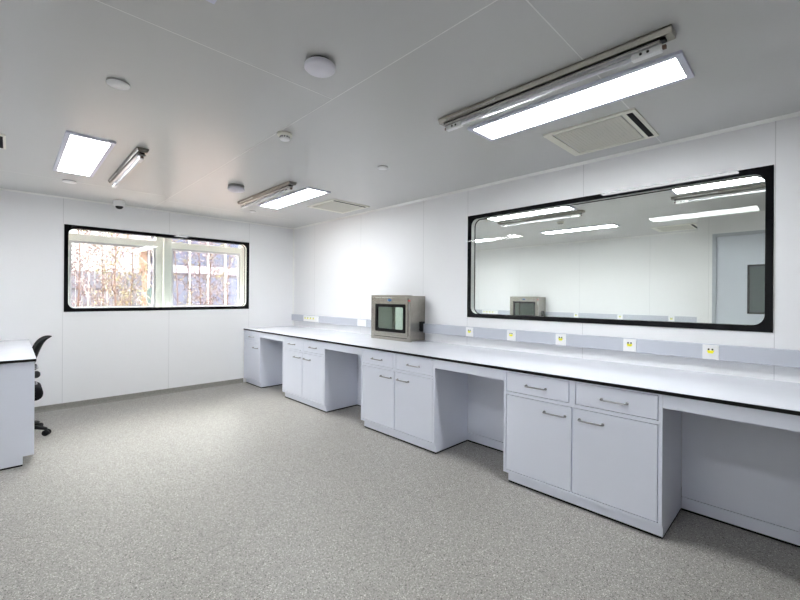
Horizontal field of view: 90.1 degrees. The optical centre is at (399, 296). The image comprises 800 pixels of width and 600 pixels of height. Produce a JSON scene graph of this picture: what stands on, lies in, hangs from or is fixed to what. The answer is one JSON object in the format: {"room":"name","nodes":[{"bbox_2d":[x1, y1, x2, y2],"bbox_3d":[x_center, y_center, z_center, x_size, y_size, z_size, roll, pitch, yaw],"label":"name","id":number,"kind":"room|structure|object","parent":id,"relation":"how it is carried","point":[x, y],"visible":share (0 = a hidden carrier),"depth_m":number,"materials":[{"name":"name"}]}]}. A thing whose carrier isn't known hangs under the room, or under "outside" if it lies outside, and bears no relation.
{"room":"clean room","nodes":[
{"label":"clean room","id":0,"kind":"room"},
{"bbox_2d":[0,190,402,406],"bbox_3d":[-1.704,0.101,7.584,9.810,2.675,0.081,0,0,-44],"label":"wall","id":1,"kind":"structure","parent":0,"point":[88,355],"depth_m":5.44,"materials":[{"name":"white paint"}]},
{"bbox_2d":[34,378,243,413],"bbox_3d":[-3.544,1.390,5.723,2.630,0.072,0.030,0,0,-44],"label":"baseboard","id":2,"kind":"structure","parent":1,"relation":"attached to","point":[40,409],"depth_m":5.54,"materials":[{"name":"plastic"}]},
{"bbox_2d":[0,188,292,228],"bbox_3d":[-3.531,-1.240,5.727,4.428,0.018,0.018,0,0,-44],"label":"trim","id":3,"kind":"structure","parent":1,"relation":"attached to","point":[0,188],"depth_m":5.58,"materials":[{"name":"white metal"}]},
{"bbox_2d":[64,224,248,311],"bbox_3d":[-3.420,-0.353,5.906,2.385,1.110,0.091,0,0,-44],"label":"window","id":4,"kind":"structure","parent":1,"relation":"in","point":[67,227],"depth_m":5.69,"materials":[{"name":"black metal"}]},
{"bbox_2d":[243,247,244,303],"bbox_3d":[-1.599,-0.011,8.085,15.000,3.500,0.490,0,0,-44],"label":"wall","id":5,"kind":"structure","parent":0,"point":[243,247],"depth_m":7.02,"materials":[{"name":"white paint"}]},
{"bbox_2d":[68,233,242,307],"bbox_3d":[-3.618,-0.492,6.170,2.430,1.445,0.192,0,0,-44],"label":"window","id":6,"kind":"structure","parent":5,"relation":"in","point":[163,248],"depth_m":6.10,"materials":[{"name":"white"}]},
{"bbox_2d":[0,0,799,250],"bbox_3d":[1.886,-1.262,3.912,9.810,0.101,10.340,0,0,-44],"label":"ceiling","id":7,"kind":"structure","parent":0,"point":[213,87],"depth_m":2.39,"materials":[{"name":"white paint"}]},
{"bbox_2d":[0,134,5,149],"bbox_3d":[-3.324,-1.241,3.077,0.409,0.014,0.396,0,0,-44],"label":"ceiling vent","id":8,"kind":"object","parent":7,"relation":"in","point":[2,136],"visible":1,"depth_m":3.18,"materials":[{"name":"white metal"}]},
{"bbox_2d":[62,179,76,183],"bbox_3d":[-3.579,-1.242,4.324,0.124,0.016,0.124,0,0,-44],"label":"ceiling disc","id":9,"kind":"object","parent":7,"relation":"attached to","point":[63,180],"visible":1,"depth_m":4.29,"materials":[{"name":"grey plastic"}]},
{"bbox_2d":[53,131,115,176],"bbox_3d":[-2.839,-1.236,3.558,0.310,0.016,1.290,0,0,-44],"label":"recessed light","id":10,"kind":"object","parent":7,"relation":"in","point":[78,154],"visible":1,"depth_m":3.44,"materials":[{"name":"white plastic"}]},
{"bbox_2d":[106,78,129,89],"bbox_3d":[-1.631,-1.228,2.312,0.116,0.016,0.116,0,0,-44],"label":"ceiling disc","id":11,"kind":"object","parent":7,"relation":"attached to","point":[116,83],"visible":1,"depth_m":2.30,"materials":[{"name":"grey plastic"}]},
{"bbox_2d":[113,200,124,208],"bbox_3d":[-3.667,-1.194,5.216,0.128,0.112,0.128,0,0,-44],"label":"ceiling camera","id":12,"kind":"object","parent":7,"relation":"attached to","point":[119,204],"visible":1,"depth_m":5.17,"materials":[{"name":"white plastic"}]},
{"bbox_2d":[108,147,148,187],"bbox_3d":[-2.620,-1.200,3.820,0.090,0.085,1.360,0,0,-44],"label":"batten","id":13,"kind":"object","parent":7,"relation":"attached to","point":[138,154],"visible":1,"depth_m":3.65,"materials":[{"name":"silver metal"}]},
{"bbox_2d":[228,184,244,192],"bbox_3d":[-1.831,-1.207,4.464,0.176,0.062,0.176,0,0,-44],"label":"smoke detector","id":14,"kind":"object","parent":7,"relation":"attached to","point":[236,188],"visible":1,"depth_m":4.41,"materials":[{"name":"grey plastic"}]},
{"bbox_2d":[237,181,296,207],"bbox_3d":[-1.625,-1.194,4.776,0.090,0.085,1.360,0,0,-44],"label":"batten","id":15,"kind":"object","parent":7,"relation":"attached to","point":[287,186],"visible":1,"depth_m":4.65,"materials":[{"name":"silver metal"}]},
{"bbox_2d":[277,131,291,141],"bbox_3d":[-0.873,-1.206,3.024,0.112,0.050,0.112,0,0,-44],"label":"smoke detector","id":16,"kind":"object","parent":7,"relation":"attached to","point":[285,136],"visible":1,"depth_m":2.99,"materials":[{"name":"white plastic"}]},
{"bbox_2d":[257,186,330,208],"bbox_3d":[-1.374,-1.226,5.042,0.310,0.016,1.290,0,0,-44],"label":"recessed light","id":17,"kind":"object","parent":7,"relation":"in","point":[307,193],"visible":1,"depth_m":4.96,"materials":[{"name":"white plastic"}]},
{"bbox_2d":[304,55,334,77],"bbox_3d":[-0.419,-1.204,2.093,0.160,0.047,0.160,0,0,-44],"label":"smoke detector","id":18,"kind":"object","parent":7,"relation":"attached to","point":[319,66],"visible":1,"depth_m":2.06,"materials":[{"name":"white plastic"}]},
{"bbox_2d":[307,199,369,213],"bbox_3d":[-0.842,-1.224,5.456,0.600,0.014,0.620,0,0,-44],"label":"ceiling vent","id":19,"kind":"object","parent":7,"relation":"in","point":[333,205],"visible":1,"depth_m":5.41,"materials":[{"name":"white plastic"}]},
{"bbox_2d":[313,201,362,211],"bbox_3d":[-0.851,-1.223,5.465,0.500,0.012,0.455,0,0,-44],"label":"grille","id":20,"kind":"object","parent":19,"relation":"attached to","point":[334,206],"depth_m":5.47,"materials":[{"name":"beige metal"}]},
{"bbox_2d":[378,165,387,169],"bbox_3d":[-0.163,-1.218,3.785,0.100,0.016,0.100,0,0,-44],"label":"ceiling disc","id":21,"kind":"object","parent":7,"relation":"attached to","point":[382,167],"visible":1,"depth_m":3.76,"materials":[{"name":"grey plastic"}]},
{"bbox_2d":[475,238,496,242],"bbox_3d":[1.492,-1.207,8.849,0.310,0.016,1.290,0,0,-44],"label":"recessed light","id":22,"kind":"object","parent":7,"relation":"in","point":[483,239],"visible":0.44,"depth_m":8.52,"materials":[{"name":"white plastic"}]},
{"bbox_2d":[475,239,490,241],"bbox_3d":[1.492,-1.206,8.849,0.248,0.009,1.228,0,0,-44],"label":"diffuser","id":23,"kind":"object","parent":22,"relation":"attached to","point":[476,240],"depth_m":8.57,"materials":[{"name":"white plastic"}]},
{"bbox_2d":[487,206,577,221],"bbox_3d":[1.871,-1.204,5.825,0.310,0.016,1.290,0,0,-44],"label":"recessed light","id":24,"kind":"object","parent":7,"relation":"in","point":[567,208],"visible":0.6,"depth_m":5.77,"materials":[{"name":"white plastic"}]},
{"bbox_2d":[497,210,584,226],"bbox_3d":[2.100,-1.168,6.076,0.090,0.085,1.360,0,0,-44],"label":"batten","id":25,"kind":"object","parent":7,"relation":"attached to","point":[572,214],"visible":1,"depth_m":5.99,"materials":[{"name":"silver metal"}]},
{"bbox_2d":[438,24,675,131],"bbox_3d":[0.769,-1.177,2.299,0.090,0.085,1.360,0,0,-44],"label":"batten","id":26,"kind":"object","parent":7,"relation":"attached to","point":[646,46],"visible":1,"depth_m":2.12,"materials":[{"name":"silver metal"}]},
{"bbox_2d":[540,223,619,234],"bbox_3d":[3.174,-1.195,7.123,0.310,0.016,1.290,0,0,-44],"label":"recessed light","id":27,"kind":"object","parent":7,"relation":"in","point":[612,224],"visible":1,"depth_m":7.08,"materials":[{"name":"white plastic"}]},
{"bbox_2d":[545,225,616,233],"bbox_3d":[3.174,-1.195,7.123,0.248,0.009,1.228,0,0,-44],"label":"diffuser","id":28,"kind":"object","parent":27,"relation":"attached to","point":[596,226],"depth_m":7.09,"materials":[{"name":"white plastic"}]},
{"bbox_2d":[467,50,693,140],"bbox_3d":[1.048,-1.210,2.536,0.310,0.016,1.290,0,0,-44],"label":"recessed light","id":29,"kind":"object","parent":7,"relation":"in","point":[672,68],"visible":1,"depth_m":2.40,"materials":[{"name":"white plastic"}]},
{"bbox_2d":[543,108,658,155],"bbox_3d":[1.506,-1.207,2.997,0.600,0.014,0.620,0,0,-44],"label":"ceiling vent","id":30,"kind":"object","parent":7,"relation":"in","point":[626,126],"visible":1,"depth_m":2.95,"materials":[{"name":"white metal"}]},
{"bbox_2d":[555,116,642,152],"bbox_3d":[1.498,-1.207,3.006,0.500,0.012,0.455,0,0,-44],"label":"grille","id":31,"kind":"object","parent":30,"relation":"attached to","point":[617,130],"depth_m":2.98,"materials":[{"name":"beige metal"}]},
{"bbox_2d":[651,223,696,231],"bbox_3d":[4.784,-1.185,6.919,0.600,0.014,0.620,0,0,-44],"label":"ceiling vent","id":32,"kind":"object","parent":7,"relation":"in","point":[691,225],"visible":0.96,"depth_m":6.86,"materials":[{"name":"white metal"}]},
{"bbox_2d":[657,225,693,230],"bbox_3d":[4.775,-1.185,6.928,0.500,0.012,0.455,0,0,-44],"label":"grille","id":33,"kind":"object","parent":32,"relation":"attached to","point":[680,227],"depth_m":6.93,"materials":[{"name":"beige metal"}]},
{"bbox_2d":[669,177,764,194],"bbox_3d":[3.553,-1.193,4.099,0.310,0.016,1.290,0,0,-44],"label":"recessed light","id":34,"kind":"object","parent":7,"relation":"in","point":[744,181],"visible":0.54,"depth_m":4.28,"materials":[{"name":"white plastic"}]},
{"bbox_2d":[671,183,765,203],"bbox_3d":[3.783,-1.157,4.379,0.090,0.085,1.360,0,0,-44],"label":"batten","id":35,"kind":"object","parent":7,"relation":"attached to","point":[757,188],"visible":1,"depth_m":4.51,"materials":[{"name":"silver metal"}]},
{"bbox_2d":[0,382,799,599],"bbox_3d":[1.867,1.513,3.912,9.810,0.100,10.340,0,0,-44],"label":"floor","id":36,"kind":"structure","parent":0,"point":[240,491],"depth_m":2.51,"materials":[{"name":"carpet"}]},
{"bbox_2d":[0,361,37,470],"bbox_3d":[-3.630,0.988,3.325,0.914,0.875,0.590,0,0,-44],"label":"base cabinet","id":37,"kind":"object","parent":36,"relation":"on","point":[17,380],"visible":0.95,"depth_m":3.33,"materials":[{"name":"laminate"}]},
{"bbox_2d":[0,339,35,363],"bbox_3d":[-4.116,0.534,3.796,0.909,0.024,1.978,0,0,-44],"label":"countertop","id":38,"kind":"structure","parent":37,"relation":"on","point":[11,351],"depth_m":3.75,"materials":[{"name":"white laminate"}]},
{"bbox_2d":[32,335,51,435],"bbox_3d":[-3.913,0.919,4.007,0.639,1.008,0.631,0,0,43],"label":"office chair","id":39,"kind":"object","parent":36,"relation":"on","point":[36,347],"visible":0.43,"depth_m":4.07,"materials":[{"name":"black plastic"}]},
{"bbox_2d":[244,330,282,387],"bbox_3d":[-2.216,0.997,6.600,0.548,0.875,0.585,0,0,-44],"label":"base cabinet","id":40,"kind":"object","parent":36,"relation":"on","point":[263,357],"visible":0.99,"depth_m":6.38,"materials":[{"name":"laminate"}]},
{"bbox_2d":[282,336,357,412],"bbox_3d":[-1.133,1.005,5.489,0.548,0.875,1.070,0,0,-44],"label":"base cabinet","id":41,"kind":"object","parent":36,"relation":"on","point":[315,376],"visible":1,"depth_m":5.17,"materials":[{"name":"laminate"}]},
{"bbox_2d":[357,355,360,405],"bbox_3d":[-0.308,1.011,5.046,0.021,0.874,0.713,0,0,-44],"label":"panel","id":42,"kind":"object","parent":36,"relation":"on","point":[359,356],"visible":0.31,"depth_m":5.27,"materials":[{"name":"laminate"}]},
{"bbox_2d":[361,348,467,453],"bbox_3d":[0.114,1.013,4.210,0.548,0.875,1.070,0,0,-44],"label":"base cabinet","id":43,"kind":"object","parent":36,"relation":"on","point":[405,398],"visible":1,"depth_m":3.92,"materials":[{"name":"laminate"}]},
{"bbox_2d":[244,326,799,415],"bbox_3d":[0.431,0.565,4.194,0.919,0.024,7.758,0,0,-44],"label":"countertop","id":44,"kind":"structure","parent":43,"relation":"on","point":[754,393],"depth_m":2.97,"materials":[{"name":"white laminate"}]},
{"bbox_2d":[260,332,282,340],"bbox_3d":[-1.921,0.602,5.970,0.020,0.080,0.721,0,0,-44],"label":"rail","id":45,"kind":"object","parent":44,"relation":"attached to","point":[262,335],"visible":0.98,"depth_m":5.95,"materials":[{"name":"laminate"}]},
{"bbox_2d":[325,342,360,354],"bbox_3d":[-0.672,0.610,4.688,0.020,0.080,0.713,0,0,-44],"label":"rail","id":46,"kind":"object","parent":44,"relation":"attached to","point":[336,347],"visible":1,"depth_m":4.66,"materials":[{"name":"laminate"}]},
{"bbox_2d":[371,295,424,341],"bbox_3d":[0.007,0.268,5.158,0.395,0.565,0.726,0,0,-44],"label":"box","id":47,"kind":"object","parent":44,"relation":"on","point":[382,306],"visible":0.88,"depth_m":4.96,"materials":[{"name":"metal"}]},
{"bbox_2d":[435,360,503,379],"bbox_3d":[0.575,0.619,3.409,0.020,0.080,0.714,0,0,-44],"label":"rail","id":48,"kind":"object","parent":44,"relation":"attached to","point":[439,364],"visible":1,"depth_m":3.37,"materials":[{"name":"laminate"}]},
{"bbox_2d":[663,395,799,431],"bbox_3d":[2.169,0.630,1.775,0.020,0.080,1.705,0,0,-44],"label":"rail","id":49,"kind":"object","parent":44,"relation":"attached to","point":[790,422],"visible":1,"depth_m":2.14,"materials":[{"name":"laminate"}]},
{"bbox_2d":[468,374,503,451],"bbox_3d":[0.939,1.020,3.767,0.021,0.874,0.714,0,0,-44],"label":"panel","id":50,"kind":"object","parent":36,"relation":"on","point":[485,394],"visible":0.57,"depth_m":3.86,"materials":[{"name":"laminate"}]},
{"bbox_2d":[503,370,681,538],"bbox_3d":[1.361,1.022,2.931,0.548,0.875,1.070,0,0,-44],"label":"base cabinet","id":51,"kind":"object","parent":36,"relation":"on","point":[612,453],"visible":1,"depth_m":2.66,"materials":[{"name":"laminate"}]},
{"bbox_2d":[681,412,799,547],"bbox_3d":[2.533,1.030,2.133,0.021,0.874,1.705,0,0,-44],"label":"panel","id":52,"kind":"object","parent":36,"relation":"on","point":[741,475],"visible":0.87,"depth_m":2.51,"materials":[{"name":"laminate"}]},
{"bbox_2d":[294,116,799,486],"bbox_3d":[1.637,0.124,3.678,0.081,2.675,10.180,0,0,-44],"label":"wall","id":53,"kind":"structure","parent":0,"point":[420,248],"depth_m":3.97,"materials":[{"name":"white paint"}]},
{"bbox_2d":[292,230,294,325],"bbox_3d":[-1.945,0.110,7.280,0.020,2.653,0.020,0,0,-44],"label":"trim","id":54,"kind":"structure","parent":53,"relation":"attached to","point":[293,230],"depth_m":7.28,"materials":[{"name":"white metal"}]},
{"bbox_2d":[292,314,370,327],"bbox_3d":[-1.075,0.382,6.364,0.049,0.111,2.506,0,0,-44],"label":"wall trunking","id":55,"kind":"structure","parent":53,"relation":"attached to","point":[297,317],"depth_m":6.25,"materials":[{"name":"grey plastic"}]},
{"bbox_2d":[303,315,318,321],"bbox_3d":[-1.504,0.378,6.760,0.013,0.100,0.472,0,0,-44],"label":"wall socket","id":56,"kind":"object","parent":55,"relation":"attached to","point":[305,317],"visible":1,"depth_m":6.74,"materials":[{"name":"white plastic"}]},
{"bbox_2d":[357,319,365,326],"bbox_3d":[-0.556,0.386,5.788,0.011,0.100,0.200,0,0,-44],"label":"wall socket","id":57,"kind":"object","parent":55,"relation":"attached to","point":[360,322],"visible":1,"depth_m":5.78,"materials":[{"name":"white plastic"}]},
{"bbox_2d":[293,111,799,229],"bbox_3d":[1.609,-1.203,3.642,0.022,0.022,10.180,0,0,-44],"label":"trim","id":58,"kind":"structure","parent":53,"relation":"attached to","point":[794,114],"depth_m":3.47,"materials":[{"name":"white metal"}]},
{"bbox_2d":[423,323,799,367],"bbox_3d":[2.022,0.403,3.187,0.049,0.111,4.918,0,0,-44],"label":"backsplash","id":59,"kind":"structure","parent":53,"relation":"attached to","point":[743,354],"depth_m":3.19,"materials":[{"name":"grey plastic"}]},
{"bbox_2d":[466,327,472,336],"bbox_3d":[0.770,0.395,4.427,0.012,0.104,0.096,0,0,-44],"label":"wall socket","id":60,"kind":"object","parent":59,"relation":"attached to","point":[469,330],"visible":1,"depth_m":4.42,"materials":[{"name":"white plastic"}]},
{"bbox_2d":[507,330,515,340],"bbox_3d":[1.130,0.397,4.058,0.012,0.104,0.096,0,0,-44],"label":"wall socket","id":61,"kind":"object","parent":59,"relation":"attached to","point":[511,335],"visible":1,"depth_m":4.05,"materials":[{"name":"white plastic"}]},
{"bbox_2d":[556,334,565,345],"bbox_3d":[1.486,0.400,3.693,0.012,0.104,0.096,0,0,-44],"label":"wall socket","id":62,"kind":"object","parent":59,"relation":"attached to","point":[560,338],"visible":1,"depth_m":3.69,"materials":[{"name":"white plastic"}]},
{"bbox_2d":[623,339,635,351],"bbox_3d":[1.887,0.403,3.281,0.012,0.104,0.096,0,0,-44],"label":"wall socket","id":63,"kind":"object","parent":59,"relation":"attached to","point":[629,345],"visible":1,"depth_m":3.28,"materials":[{"name":"white plastic"}]},
{"bbox_2d":[702,344,718,359],"bbox_3d":[2.257,0.405,2.902,0.012,0.104,0.096,0,0,-44],"label":"wall socket","id":64,"kind":"object","parent":59,"relation":"attached to","point":[708,351],"visible":1,"depth_m":2.90,"materials":[{"name":"white plastic"}]},
{"bbox_2d":[467,165,773,332],"bbox_3d":[1.677,-0.329,3.639,0.091,1.138,2.528,1,0,-44],"label":"window","id":65,"kind":"structure","parent":53,"relation":"in","point":[766,173],"depth_m":3.16,"materials":[{"name":"black rubber"}]},
{"bbox_2d":[475,232,696,316],"bbox_3d":[5.360,0.149,7.308,0.081,2.675,10.180,0,0,-44],"label":"wall","id":66,"kind":"structure","parent":0,"point":[648,275],"depth_m":8.46,"materials":[{"name":"white paint"}]},
{"bbox_2d":[475,309,509,314],"bbox_3d":[2.319,0.405,10.331,0.049,0.111,1.588,0,0,-44],"label":"countertop","id":67,"kind":"structure","parent":66,"relation":"attached to","point":[505,312],"depth_m":10.04,"materials":[{"name":"white"}]},
{"bbox_2d":[482,310,497,313],"bbox_3d":[2.319,0.402,10.287,0.012,0.092,0.450,0,0,-44],"label":"wall socket","id":68,"kind":"object","parent":67,"relation":"attached to","point":[483,311],"visible":0.92,"depth_m":10.28,"materials":[{"name":"white plastic"}]},
{"bbox_2d":[475,231,696,251],"bbox_3d":[3.658,-1.190,8.991,0.020,0.020,5.380,0,0,-44],"label":"trim","id":69,"kind":"structure","parent":66,"relation":"attached to","point":[688,231],"depth_m":8.47,"materials":[{"name":"white"}]},
{"bbox_2d":[545,312,696,322],"bbox_3d":[4.443,0.420,8.153,0.049,0.111,3.048,0,0,-44],"label":"trunking","id":70,"kind":"object","parent":66,"relation":"attached to","point":[552,314],"depth_m":8.03,"materials":[{"name":"grey plastic"}]},
{"bbox_2d":[668,316,674,321],"bbox_3d":[5.073,0.424,7.463,0.012,0.104,0.096,0,0,-44],"label":"wall socket","id":71,"kind":"object","parent":70,"relation":"attached to","point":[670,318],"visible":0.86,"depth_m":7.46,"materials":[{"name":"white plastic"}]},
{"bbox_2d":[697,211,764,322],"bbox_3d":[6.235,0.155,4.404,0.081,2.675,4.800,0,0,-44],"label":"wall","id":72,"kind":"structure","parent":0,"point":[751,221],"depth_m":5.99,"materials":[{"name":"white paint"}]},
{"bbox_2d":[712,230,764,324],"bbox_3d":[5.023,0.280,5.594,0.114,2.411,1.035,0,0,-44],"label":"door","id":73,"kind":"structure","parent":72,"relation":"in","point":[738,258],"depth_m":5.75,"materials":[{"name":"grey"}]},
{"bbox_3d":[4.402,1.043,7.511,0.549,0.875,1.070,0,0,-44],"label":"base cabinet","id":74,"kind":"object","parent":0,"visible":0},
{"bbox_3d":[3.227,0.584,8.897,0.749,0.024,4.928,0,0,-44],"label":"countertop","id":75,"kind":"structure","parent":74,"relation":"on","visible":0},
{"bbox_2d":[510,297,545,315],"bbox_3d":[3.005,0.288,9.380,0.395,0.565,0.726,0,0,-44],"label":"box","id":76,"kind":"object","parent":75,"relation":"on","point":[539,303],"visible":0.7,"depth_m":9.21,"materials":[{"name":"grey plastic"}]},
{"label":"outside","id":77,"kind":"structure","parent":0,"visible":0},
{"bbox_3d":[-13.606,1.682,19.672,36.000,0.150,32.850,0,0,-44],"label":"ground","id":78,"kind":"structure","parent":77,"visible":0},
{"bbox_2d":[71,229,110,306],"bbox_3d":[-5.843,-0.396,7.082,1.082,4.112,1.130,0,0,13],"label":"young tree","id":79,"kind":"object","parent":78,"relation":"on","point":[76,250],"visible":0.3,"depth_m":7.07,"materials":[{"name":"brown plant"}]},
{"bbox_2d":[71,230,113,306],"bbox_3d":[-6.101,-0.478,7.774,1.046,4.275,1.114,0,0,38],"label":"young tree","id":80,"kind":"object","parent":78,"relation":"on","point":[106,233],"visible":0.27,"depth_m":7.73,"materials":[{"name":"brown plant"}]},
{"bbox_2d":[74,230,135,305],"bbox_3d":[-6.274,-0.437,8.524,1.032,4.188,1.253,0,0,-2],"label":"young tree","id":81,"kind":"object","parent":78,"relation":"on","point":[102,234],"visible":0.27,"depth_m":8.56,"materials":[{"name":"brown plant"}]},
{"bbox_2d":[71,271,141,306],"bbox_3d":[-9.652,0.474,8.136,7.542,2.320,0.102,0,0,-44],"label":"fence","id":82,"kind":"object","parent":78,"relation":"on","point":[95,277],"visible":0.09,"depth_m":10.14,"materials":[{"name":"wood"}]},
{"bbox_2d":[80,232,145,306],"bbox_3d":[-6.034,-0.215,8.336,0.941,3.748,1.119,0,0,5],"label":"young tree","id":83,"kind":"object","parent":78,"relation":"on","point":[84,232],"visible":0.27,"depth_m":8.30,"materials":[{"name":"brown plant"}]},
{"bbox_2d":[82,230,148,306],"bbox_3d":[-5.042,-0.466,7.112,1.048,4.264,1.137,0,0,-21],"label":"young tree","id":84,"kind":"object","parent":78,"relation":"on","point":[115,269],"visible":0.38,"depth_m":7.10,"materials":[{"name":"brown plant"}]},
{"bbox_2d":[95,234,152,305],"bbox_3d":[-5.459,-0.189,8.090,1.151,3.704,0.953,0,0,-9],"label":"young tree","id":85,"kind":"object","parent":78,"relation":"on","point":[127,249],"visible":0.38,"depth_m":8.02,"materials":[{"name":"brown plant"}]},
{"bbox_2d":[118,237,176,305],"bbox_3d":[-5.052,-0.358,8.103,1.264,4.047,1.125,0,0,-44],"label":"young tree","id":86,"kind":"object","parent":78,"relation":"on","point":[141,257],"visible":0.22,"depth_m":8.14,"materials":[{"name":"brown plant"}]},
{"bbox_2d":[111,233,238,305],"bbox_3d":[-5.272,-1.136,18.665,13.500,5.600,6.900,0,0,-44],"label":"office building","id":87,"kind":"structure","parent":78,"relation":"on","point":[233,278],"depth_m":13.57,"materials":[{"name":"grey"}]},
{"bbox_2d":[152,239,205,305],"bbox_3d":[-4.594,-0.049,8.137,1.150,3.438,0.994,0,0,-24],"label":"young tree","id":88,"kind":"object","parent":78,"relation":"on","point":[174,252],"visible":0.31,"depth_m":8.19,"materials":[{"name":"pink plant"}]},
{"bbox_2d":[175,240,224,304],"bbox_3d":[-4.222,-0.144,8.551,1.118,3.631,0.965,0,0,-44],"label":"young tree","id":89,"kind":"object","parent":78,"relation":"on","point":[198,254],"visible":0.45,"depth_m":8.46,"materials":[{"name":"pink plant"}]},
{"bbox_2d":[188,241,236,304],"bbox_3d":[-4.431,-0.063,9.361,1.219,3.466,1.124,0,0,-44],"label":"young tree","id":90,"kind":"object","parent":78,"relation":"on","point":[210,262],"visible":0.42,"depth_m":9.37,"materials":[{"name":"pink plant"}]},
{"bbox_2d":[203,243,236,304],"bbox_3d":[-3.888,-0.060,9.030,1.287,3.470,1.041,0,0,-44],"label":"young tree","id":91,"kind":"object","parent":78,"relation":"on","point":[222,244],"visible":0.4,"depth_m":9.01,"materials":[{"name":"pink plant"}]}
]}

